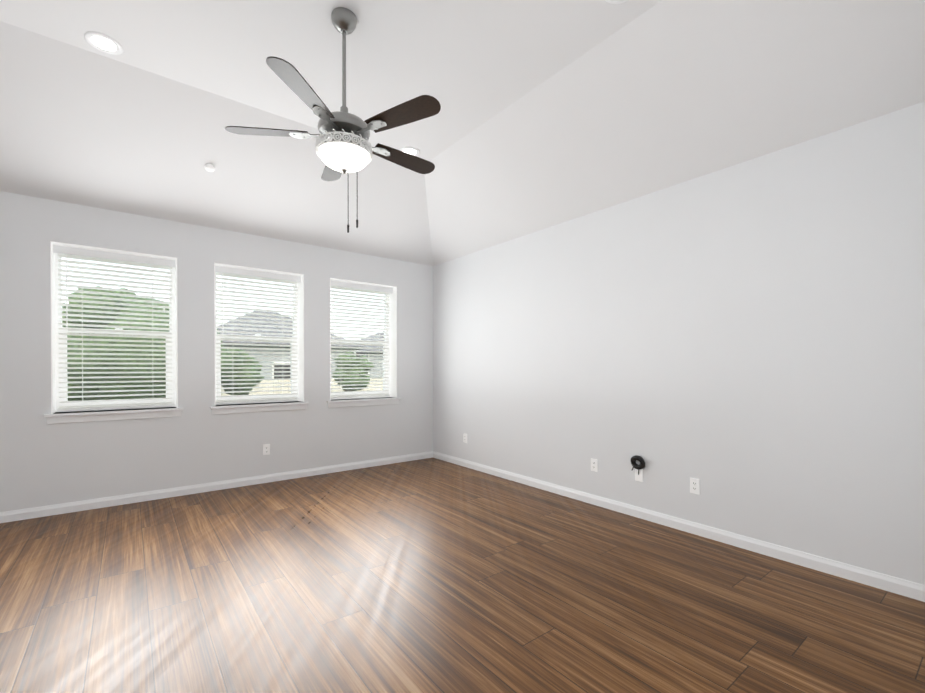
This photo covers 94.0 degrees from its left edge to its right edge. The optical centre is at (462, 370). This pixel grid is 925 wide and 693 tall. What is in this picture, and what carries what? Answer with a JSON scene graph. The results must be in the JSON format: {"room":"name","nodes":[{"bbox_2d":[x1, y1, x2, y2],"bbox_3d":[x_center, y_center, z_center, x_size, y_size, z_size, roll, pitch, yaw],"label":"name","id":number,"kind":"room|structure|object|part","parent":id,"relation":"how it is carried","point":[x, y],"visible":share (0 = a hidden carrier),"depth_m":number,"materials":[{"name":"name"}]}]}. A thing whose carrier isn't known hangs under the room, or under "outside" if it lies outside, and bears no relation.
{"room":"empty living room","nodes":[
{"label":"empty living room","id":0,"kind":"room"},
{"bbox_2d":[0,191,432,511],"bbox_3d":[-2.806,-0.167,4.531,6.100,2.840,0.300,0,0,-38],"label":"wall","id":1,"kind":"structure","parent":0,"point":[42,463],"depth_m":4.37,"materials":[{"name":"paint"}]},
{"bbox_2d":[44,407,182,423],"bbox_3d":[-3.263,0.418,4.099,1.010,0.085,0.240,0,0,-38],"label":"window sill","id":2,"kind":"structure","parent":1,"relation":"attached to","point":[87,416],"depth_m":3.98,"materials":[{"name":"white wood"}]},
{"bbox_2d":[50,241,177,413],"bbox_3d":[-3.288,-0.375,4.127,0.920,1.500,0.252,0,0,-38],"label":"window","id":3,"kind":"structure","parent":1,"relation":"in","point":[52,256],"depth_m":4.11,"materials":[{"name":"clear glass"}]},
{"bbox_2d":[53,245,175,267],"bbox_3d":[-3.291,-1.082,4.128,0.904,0.070,0.092,0,0,-38],"label":"window valance","id":4,"kind":"object","parent":3,"relation":"attached to","point":[59,249],"visible":1,"depth_m":4.06,"materials":[{"name":"white"}]},
{"bbox_2d":[55,253,174,411],"bbox_3d":[-3.348,-0.375,4.205,0.920,1.500,0.100,0,0,-38],"label":"window","id":5,"kind":"structure","parent":3,"relation":"attached to","point":[57,364],"depth_m":4.08,"materials":[{"name":"white plastic"}]},
{"bbox_2d":[58,254,172,410],"bbox_3d":[-3.302,-0.359,4.146,0.852,1.432,0.056,0,0,-38],"label":"window blind","id":6,"kind":"object","parent":3,"relation":"attached to","point":[82,339],"visible":0.92,"depth_m":4.12,"materials":[{"name":"white plastic"}]},
{"bbox_2d":[66,255,164,332],"bbox_3d":[-3.283,-0.695,4.114,0.733,0.700,0.014,0,0,-38],"label":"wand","id":7,"kind":"object","parent":6,"relation":"hanging from","point":[66,300],"visible":1,"depth_m":3.89,"materials":[{"name":"white plastic"}]},
{"bbox_2d":[0,451,432,522],"bbox_3d":[-2.710,1.210,4.415,5.800,0.088,0.014,0,0,-38],"label":"baseboard","id":8,"kind":"structure","parent":1,"relation":"attached to","point":[35,512],"depth_m":4.36,"materials":[{"name":"white wood"}]},
{"bbox_2d":[214,263,303,401],"bbox_3d":[-2.304,-0.379,4.888,0.920,1.500,0.252,0,0,-38],"label":"window","id":9,"kind":"structure","parent":1,"relation":"in","point":[301,341],"depth_m":5.07,"materials":[{"name":"clear glass"}]},
{"bbox_2d":[215,273,297,403],"bbox_3d":[-2.318,-0.363,4.907,0.852,1.432,0.056,0,0,-38],"label":"window blind","id":10,"kind":"object","parent":9,"relation":"attached to","point":[233,400],"visible":0.92,"depth_m":4.88,"materials":[{"name":"white plastic"}]},
{"bbox_2d":[222,273,292,337],"bbox_3d":[-2.299,-0.699,4.875,0.733,0.700,0.014,0,0,-38],"label":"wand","id":11,"kind":"object","parent":10,"relation":"hanging from","point":[222,306],"visible":1,"depth_m":4.65,"materials":[{"name":"white plastic"}]},
{"bbox_2d":[215,272,297,404],"bbox_3d":[-2.364,-0.380,4.966,0.920,1.500,0.100,0,0,-38],"label":"window","id":12,"kind":"structure","parent":9,"relation":"attached to","point":[250,397],"depth_m":4.98,"materials":[{"name":"white"}]},
{"bbox_2d":[215,265,300,282],"bbox_3d":[-2.307,-1.086,4.889,0.904,0.070,0.092,0,0,-38],"label":"window valance","id":13,"kind":"object","parent":9,"relation":"attached to","point":[247,272],"visible":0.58,"depth_m":4.83,"materials":[{"name":"white"}]},
{"bbox_2d":[210,401,308,414],"bbox_3d":[-2.279,0.413,4.860,1.010,0.085,0.240,0,0,-38],"label":"window sill","id":14,"kind":"structure","parent":1,"relation":"attached to","point":[249,407],"depth_m":4.75,"materials":[{"name":"white wood"}]},
{"bbox_2d":[263,444,269,454],"bbox_3d":[-2.190,0.881,4.818,0.070,0.115,0.009,0,0,-38],"label":"electrical outlet","id":15,"kind":"object","parent":1,"relation":"attached to","point":[266,449],"visible":1,"depth_m":4.82,"materials":[{"name":"white plastic"}]},
{"bbox_2d":[330,278,396,400],"bbox_3d":[-1.327,-0.384,5.643,0.920,1.500,0.252,0,0,-38],"label":"window","id":16,"kind":"structure","parent":1,"relation":"in","point":[393,344],"depth_m":5.84,"materials":[{"name":"clear glass"}]},
{"bbox_3d":[-1.397,-0.404,5.733,0.830,1.370,0.024,0,0,-38],"label":"glass","id":17,"kind":"part","parent":16,"relation":"part of","materials":[{"name":"clear glass"}]},
{"bbox_2d":[331,286,388,399],"bbox_3d":[-1.388,-0.384,5.721,0.920,1.500,0.100,0,0,-38],"label":"window","id":18,"kind":"structure","parent":16,"relation":"attached to","point":[353,393],"depth_m":5.93,"materials":[{"name":"white plastic"}]},
{"bbox_2d":[331,286,389,398],"bbox_3d":[-1.342,-0.368,5.662,0.852,1.432,0.056,0,0,-38],"label":"window blind","id":19,"kind":"object","parent":16,"relation":"attached to","point":[379,351],"visible":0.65,"depth_m":5.66,"materials":[{"name":"white plastic"}]},
{"bbox_2d":[331,280,392,293],"bbox_3d":[-1.331,-1.091,5.643,0.904,0.070,0.092,0,0,-38],"label":"window valance","id":20,"kind":"object","parent":16,"relation":"attached to","point":[360,286],"visible":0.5,"depth_m":5.60,"materials":[{"name":"white"}]},
{"bbox_2d":[327,397,400,407],"bbox_3d":[-1.302,0.409,5.615,1.010,0.085,0.240,0,0,-38],"label":"window sill","id":21,"kind":"structure","parent":1,"relation":"attached to","point":[357,402],"depth_m":5.50,"materials":[{"name":"white wood"}]},
{"bbox_2d":[0,458,924,692],"bbox_3d":[-1.032,1.326,2.245,6.100,0.120,5.800,0,0,-38],"label":"floor","id":22,"kind":"structure","parent":0,"point":[430,575],"depth_m":2.35,"materials":[{"name":"brown wood"}]},
{"bbox_2d":[0,0,924,265],"bbox_3d":[-1.078,-1.847,2.286,6.100,0.746,5.950,0,0,-38],"label":"ceiling","id":23,"kind":"structure","parent":0,"point":[552,113],"depth_m":3.06,"materials":[{"name":"paint"}]},
{"bbox_2d":[84,31,122,54],"bbox_3d":[-2.284,-2.082,2.749,0.194,0.008,0.194,0,0,-38],"label":"recessed light","id":24,"kind":"object","parent":23,"relation":"in","point":[103,42],"visible":1,"depth_m":2.74,"materials":[{"name":"white"}]},
{"bbox_2d":[204,163,214,171],"bbox_3d":[-2.236,-1.791,3.817,0.080,0.031,0.080,0,-23,-38],"label":"smoke detector","id":25,"kind":"object","parent":23,"relation":"attached to","point":[209,167],"visible":0.94,"depth_m":3.80,"materials":[{"name":"white plastic"}]},
{"bbox_2d":[225,7,440,232],"bbox_3d":[-0.674,-1.479,2.588,1.240,1.214,1.268,0,0,-38],"label":"ceiling fan","id":26,"kind":"object","parent":23,"relation":"hanging from","point":[344,133],"visible":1,"depth_m":2.45,"materials":[{"name":"silver metal"}]},
{"bbox_3d":[-0.699,-1.238,2.551,0.288,0.092,0.288,0,0,-38],"label":"lamp shade","id":27,"kind":"part","parent":26,"relation":"part of","materials":[{"name":"white glass"}]},
{"bbox_2d":[400,146,419,155],"bbox_3d":[-0.504,-2.091,4.125,0.194,0.008,0.194,0,0,-38],"label":"recessed light","id":28,"kind":"object","parent":23,"relation":"in","point":[414,151],"visible":0.69,"depth_m":4.10,"materials":[{"name":"white"}]},
{"bbox_2d":[605,0,627,3],"bbox_3d":[0.866,-2.080,2.353,0.194,0.008,0.194,0,0,-38],"label":"recessed light","id":29,"kind":"object","parent":23,"relation":"in","point":[615,1],"visible":1,"depth_m":2.43,"materials":[{"name":"white"}]},
{"bbox_2d":[433,101,924,584],"bbox_3d":[1.367,-0.164,3.997,0.150,2.840,5.650,0,0,-38],"label":"wall","id":30,"kind":"structure","parent":0,"point":[744,342],"depth_m":3.12,"materials":[{"name":"paint"}]},
{"bbox_2d":[463,434,466,442],"bbox_3d":[0.035,0.877,5.596,0.009,0.115,0.070,0,0,-38],"label":"electrical outlet","id":31,"kind":"object","parent":30,"relation":"attached to","point":[465,438],"visible":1,"depth_m":5.59,"materials":[{"name":"white plastic"}]},
{"bbox_2d":[591,458,596,471],"bbox_3d":[1.234,0.886,4.046,0.009,0.115,0.070,0,0,-38],"label":"electrical outlet","id":32,"kind":"object","parent":30,"relation":"attached to","point":[593,464],"visible":1,"depth_m":4.04,"materials":[{"name":"white plastic"}]},
{"bbox_2d":[631,455,644,481],"bbox_3d":[1.507,0.822,3.655,0.075,0.214,0.117,0,0,-38],"label":"electrical outlet","id":33,"kind":"object","parent":30,"relation":"attached to","point":[639,470],"visible":0.98,"depth_m":3.63,"materials":[{"name":"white plastic"}]},
{"bbox_3d":[1.508,0.888,3.689,0.011,0.115,0.070,0,0,-38],"label":"plate","id":34,"kind":"part","parent":33,"relation":"part of","materials":[{"name":"white plastic"}]},
{"bbox_2d":[433,451,924,601],"bbox_3d":[1.256,1.212,4.014,0.014,0.088,5.500,0,0,-38],"label":"baseboard","id":35,"kind":"structure","parent":30,"relation":"attached to","point":[903,587],"depth_m":3.12,"materials":[{"name":"white wood"}]},
{"bbox_2d":[690,478,699,493],"bbox_3d":[1.790,0.890,3.326,0.009,0.115,0.070,0,0,-38],"label":"electrical outlet","id":36,"kind":"object","parent":30,"relation":"attached to","point":[694,485],"visible":1,"depth_m":3.32,"materials":[{"name":"white plastic"}]},
{"label":"outside","id":37,"kind":"structure","parent":0,"visible":0},
{"bbox_3d":[-28.046,2.034,41.925,120.000,0.300,89.680,0,0,-38],"label":"ground","id":38,"kind":"structure","parent":37,"visible":0},
{"bbox_2d":[217,311,363,393],"bbox_3d":[-13.467,-1.044,29.592,10.500,6.000,9.000,0,0,-38],"label":"house","id":39,"kind":"structure","parent":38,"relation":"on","point":[264,358],"depth_m":26.45,"materials":[{"name":"grey"}]},
{"bbox_3d":[-11.015,0.125,26.428,1.040,1.140,0.014,0,0,-38],"label":"pane","id":40,"kind":"part","parent":39,"relation":"part of","materials":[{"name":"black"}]},
{"bbox_3d":[-11.010,0.275,26.423,9.540,3.400,0.029,0,0,-38],"label":"casing","id":41,"kind":"part","parent":39,"relation":"part of","materials":[{"name":"white"}]},
{"bbox_2d":[221,378,382,395],"bbox_3d":[-7.704,1.159,10.769,38.074,1.815,0.148,0,0,-38],"label":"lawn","id":42,"kind":"structure","parent":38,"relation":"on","point":[268,381],"depth_m":12.54,"materials":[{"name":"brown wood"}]},
{"bbox_2d":[356,331,383,376],"bbox_3d":[-5.287,-0.892,37.814,11.500,5.600,9.500,0,0,-38],"label":"house","id":43,"kind":"structure","parent":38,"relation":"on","point":[373,356],"depth_m":31.70,"materials":[{"name":"grey"}]},
{"bbox_3d":[-6.051,0.919,7.972,1.668,2.328,1.588,0,0,-38],"label":"trunk","id":44,"kind":"object","parent":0,"visible":0},
{"bbox_2d":[62,286,233,400],"bbox_3d":[-6.159,-0.377,7.835,3.328,2.185,3.873,0,0,-38],"label":"foliage","id":45,"kind":"object","parent":44,"relation":"attached to","point":[110,365],"depth_m":6.56,"materials":[{"name":"green plant"}]},
{"bbox_3d":[-5.025,1.041,9.737,0.480,2.064,0.528,0,0,-38],"label":"trunk","id":46,"kind":"object","parent":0,"visible":0},
{"bbox_2d":[221,349,263,394],"bbox_3d":[-5.032,0.046,9.632,1.056,1.068,1.205,0,0,-38],"label":"foliage","id":47,"kind":"object","parent":46,"relation":"attached to","point":[248,385],"depth_m":9.35,"materials":[{"name":"green plant"}]},
{"bbox_3d":[-3.081,1.028,11.841,0.615,2.064,0.614,0,0,-38],"label":"trunk","id":48,"kind":"object","parent":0,"visible":0},
{"bbox_2d":[333,349,373,390],"bbox_3d":[-2.992,0.008,11.876,1.188,1.188,1.273,0,0,-38],"label":"foliage","id":49,"kind":"object","parent":48,"relation":"attached to","point":[357,386],"depth_m":11.50,"materials":[{"name":"green plant"}]}
]}

